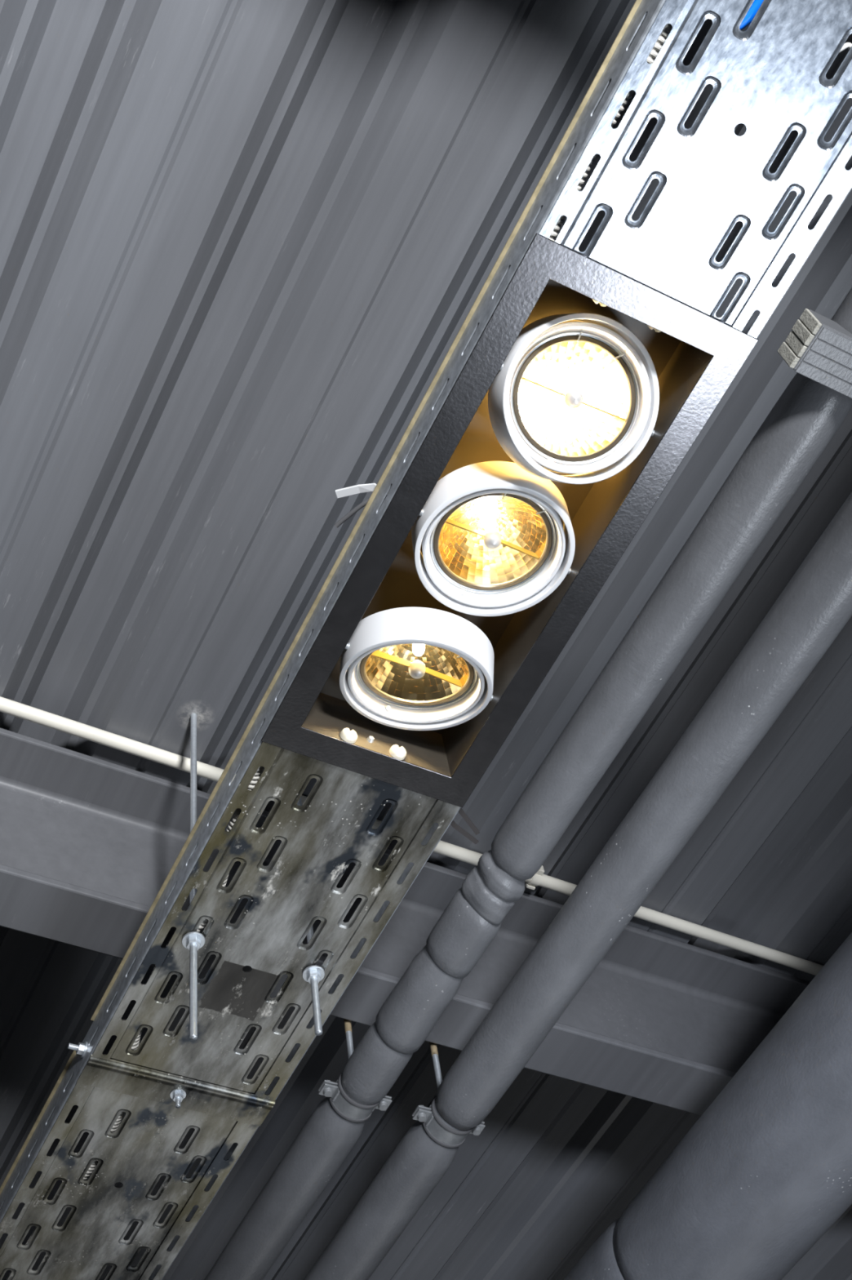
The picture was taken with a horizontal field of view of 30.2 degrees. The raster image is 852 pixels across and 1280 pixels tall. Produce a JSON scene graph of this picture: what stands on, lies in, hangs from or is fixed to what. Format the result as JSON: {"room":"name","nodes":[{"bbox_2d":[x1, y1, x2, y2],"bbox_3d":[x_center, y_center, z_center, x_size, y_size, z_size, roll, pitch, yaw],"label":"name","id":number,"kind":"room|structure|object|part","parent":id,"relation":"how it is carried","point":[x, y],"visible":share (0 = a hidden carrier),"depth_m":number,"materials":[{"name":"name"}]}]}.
{"room":"industrial warehouse interior","nodes":[
{"label":"industrial warehouse interior","id":0,"kind":"room"},
{"bbox_2d":[0,0,851,1279],"bbox_3d":[0.263,0.093,1.947,5.062,0.046,6.800,20,-62,-20],"label":"ceiling","id":1,"kind":"structure","parent":0,"point":[243,244],"depth_m":1.68,"materials":[{"name":"grey paint"}]},
{"bbox_2d":[182,713,205,1040],"bbox_3d":[-0.240,0.222,1.631,0.022,0.507,0.022,1,-58,-9],"label":"rod","id":2,"kind":"object","parent":1,"relation":"hanging from","point":[193,941],"visible":0.74,"depth_m":1.52,"materials":[{"name":"metal"}]},
{"bbox_3d":[-0.240,0.222,1.631,0.007,0.507,0.007,20,-62,-20],"label":"rod","id":3,"kind":"part","parent":2,"relation":"part of","materials":[{"name":"metal"}]},
{"bbox_2d":[182,931,205,948],"bbox_3d":[-0.225,0.291,1.524,0.022,0.002,0.022,20,-62,-20],"label":"washer","id":4,"kind":"object","parent":2,"relation":"in","point":[193,940],"depth_m":1.52,"materials":[{"name":"metal"}]},
{"bbox_2d":[75,0,851,1126],"bbox_3d":[0.209,-0.349,1.200,0.213,0.046,2.112,20,-62,-20],"label":"cable tray","id":5,"kind":"object","parent":2,"relation":"hanging from","point":[769,77],"visible":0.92,"depth_m":1.31,"materials":[{"name":"metal"}]},
{"bbox_2d":[67,1041,87,1057],"bbox_3d":[-0.357,0.417,1.612,0.018,0.016,0.016,20,-62,-20],"label":"bolt","id":6,"kind":"object","parent":5,"relation":"attached to","point":[81,1049],"visible":1,"depth_m":1.61,"materials":[{"name":"metal"}]},
{"bbox_2d":[80,1041,87,1057],"bbox_3d":[-0.350,0.419,1.615,0.002,0.016,0.016,20,-62,-20],"label":"washer","id":7,"kind":"object","parent":6,"relation":"in","point":[83,1046],"depth_m":1.61,"materials":[{"name":"metal"}]},
{"bbox_2d":[0,1050,258,1279],"bbox_3d":[-0.765,1.323,2.136,0.213,0.044,2.190,20,-62,-20],"label":"cable tray","id":8,"kind":"object","parent":5,"relation":"attached to","point":[144,1148],"visible":0.98,"depth_m":1.70,"materials":[{"name":"metal"}]},
{"bbox_2d":[170,1088,186,1108],"bbox_3d":[-0.256,0.474,1.627,0.016,0.016,0.016,20,-62,-20],"label":"bolt","id":9,"kind":"object","parent":5,"relation":"attached to","point":[177,1095],"visible":1,"depth_m":1.63,"materials":[{"name":"metal"}]},
{"bbox_2d":[170,1088,186,1099],"bbox_3d":[-0.257,0.470,1.633,0.016,0.002,0.016,14,-61,-17],"label":"washer","id":10,"kind":"object","parent":9,"relation":"in","point":[176,1094],"depth_m":1.63,"materials":[{"name":"metal"}]},
{"bbox_2d":[5,23,671,1279],"bbox_3d":[-0.361,0.525,1.671,0.059,0.018,3.800,19,-62,-19],"label":"conduit","id":11,"kind":"object","parent":5,"relation":"in","point":[667,28],"visible":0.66,"depth_m":1.20,"materials":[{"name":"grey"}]},
{"bbox_2d":[334,494,387,528],"bbox_3d":[-0.054,-0.112,1.346,0.058,0.009,0.010,-29,-58,10],"label":"cable offcut","id":12,"kind":"object","parent":5,"relation":"on","point":[363,504],"visible":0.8,"depth_m":1.35,"materials":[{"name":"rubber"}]},
{"bbox_2d":[335,483,388,497],"bbox_3d":[-0.053,-0.126,1.345,0.049,0.014,0.015,-3,-57,-7],"label":"cable tie","id":13,"kind":"object","parent":5,"relation":"on","point":[361,488],"visible":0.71,"depth_m":1.35,"materials":[{"name":"white plastic"}]},
{"bbox_2d":[450,820,479,844],"bbox_3d":[0.026,0.178,1.543,0.009,0.004,0.078,-34,-59,14],"label":"cable tie","id":14,"kind":"object","parent":5,"relation":"attached to","point":[453,824],"visible":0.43,"depth_m":1.55,"materials":[{"name":"grey plastic"}]},
{"bbox_2d":[457,807,479,835],"bbox_3d":[0.032,0.164,1.535,0.006,0.004,0.079,-28,-58,10],"label":"cable tie","id":15,"kind":"object","parent":5,"relation":"attached to","point":[460,811],"visible":0.41,"depth_m":1.55,"materials":[{"name":"grey plastic"}]},
{"bbox_2d":[261,233,758,807],"bbox_3d":[0.056,-0.086,1.348,0.206,0.092,0.508,20,-62,-20],"label":"recessed light","id":16,"kind":"object","parent":5,"relation":"attached to","point":[587,386],"visible":1,"depth_m":1.34,"materials":[{"name":"black paint"}]},
{"bbox_2d":[739,0,763,30],"bbox_3d":[0.333,-0.609,1.041,0.031,0.014,0.856,22,-63,-21],"label":"cable","id":17,"kind":"object","parent":5,"relation":"in","point":[756,5],"visible":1,"depth_m":1.12,"materials":[{"name":"blue plastic"}]},
{"bbox_2d":[839,42,851,53],"bbox_3d":[0.414,-0.626,1.036,0.038,0.004,0.552,20,-62,-20],"label":"cable","id":18,"kind":"object","parent":5,"relation":"in","point":[846,45],"visible":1,"depth_m":1.14,"materials":[{"name":"white plastic"}]},
{"bbox_2d":[297,796,324,1035],"bbox_3d":[-0.131,0.249,1.696,0.022,0.466,0.022,1,-58,-9],"label":"rod","id":19,"kind":"object","parent":1,"relation":"hanging from","point":[313,975],"visible":0.35,"depth_m":1.55,"materials":[{"name":"metal"}]},
{"bbox_2d":[302,965,324,982],"bbox_3d":[-0.112,0.332,1.567,0.022,0.002,0.022,20,-62,-20],"label":"washer","id":20,"kind":"object","parent":19,"relation":"in","point":[311,973],"depth_m":1.56,"materials":[{"name":"metal"}]},
{"bbox_2d":[0,728,810,1115],"bbox_3d":[-0.063,0.351,1.895,5.400,0.239,0.074,20,-62,-20],"label":"steel beam","id":21,"kind":"structure","parent":1,"relation":"attached to","point":[88,844],"depth_m":1.89,"materials":[{"name":"grey metal"}]},
{"bbox_2d":[318,1018,391,1122],"bbox_3d":[-0.086,0.460,1.782,0.082,0.191,0.026,20,-62,-20],"label":"clamp","id":22,"kind":"object","parent":21,"relation":"attached to","point":[343,1104],"visible":0.47,"depth_m":1.71,"materials":[{"name":"metal"}]},
{"bbox_3d":[-0.089,0.446,1.804,0.007,0.138,0.007,20,-62,-20],"label":"hanger rod","id":23,"kind":"part","parent":22,"relation":"part of","materials":[{"name":"metal"}]},
{"bbox_2d":[204,287,851,1279],"bbox_3d":[-0.068,0.481,1.714,0.059,0.058,4.101,20,-62,-20],"label":"insulated pipe","id":24,"kind":"object","parent":22,"relation":"hanging from","point":[808,413],"visible":0.97,"depth_m":1.50,"materials":[{"name":"grey rubber"}]},
{"bbox_2d":[777,308,851,398],"bbox_3d":[0.352,-0.225,1.292,0.119,0.035,0.043,20,-62,-20],"label":"foam block","id":25,"kind":"object","parent":24,"relation":"attached to","point":[818,348],"visible":1,"depth_m":1.27,"materials":[{"name":"mineral wool"},{"name":"grey coating"}]},
{"bbox_2d":[412,1041,485,1147],"bbox_3d":[0.017,0.499,1.820,0.084,0.194,0.026,20,-62,-20],"label":"clamp","id":26,"kind":"object","parent":21,"relation":"attached to","point":[441,1133],"visible":0.6,"depth_m":1.75,"materials":[{"name":"metal"}]},
{"bbox_3d":[0.010,0.483,1.841,0.007,0.139,0.007,20,-62,-20],"label":"hanger rod","id":27,"kind":"part","parent":26,"relation":"part of","materials":[{"name":"metal"}]},
{"bbox_2d":[303,491,851,1279],"bbox_3d":[0.036,0.519,1.752,0.066,0.065,4.103,20,-62,-20],"label":"insulated pipe","id":28,"kind":"object","parent":26,"relation":"hanging from","point":[815,606],"visible":0.97,"depth_m":1.57,"materials":[{"name":"grey rubber"}]},
{"bbox_2d":[564,932,851,1279],"bbox_3d":[0.292,0.677,1.738,0.176,0.176,4.100,20,-62,-20],"label":"duct","id":29,"kind":"object","parent":21,"relation":"hanging from","point":[765,1171],"visible":1,"depth_m":1.60,"materials":[{"name":"grey metal"}]},
{"bbox_2d":[0,696,823,975],"bbox_3d":[-0.088,0.220,1.938,5.300,0.016,0.016,21,-63,-20],"label":"conduit","id":30,"kind":"object","parent":1,"relation":"attached to","point":[7,706],"visible":0.43,"depth_m":1.97,"materials":[{"name":"beige plastic"}]},
{"bbox_2d":[524,865,544,889],"bbox_3d":[0.140,0.304,2.026,0.014,0.021,0.030,20,-62,-20],"label":"clip","id":31,"kind":"object","parent":1,"relation":"attached to","point":[537,877],"visible":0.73,"depth_m":2.02,"materials":[{"name":"beige plastic"}]}
]}

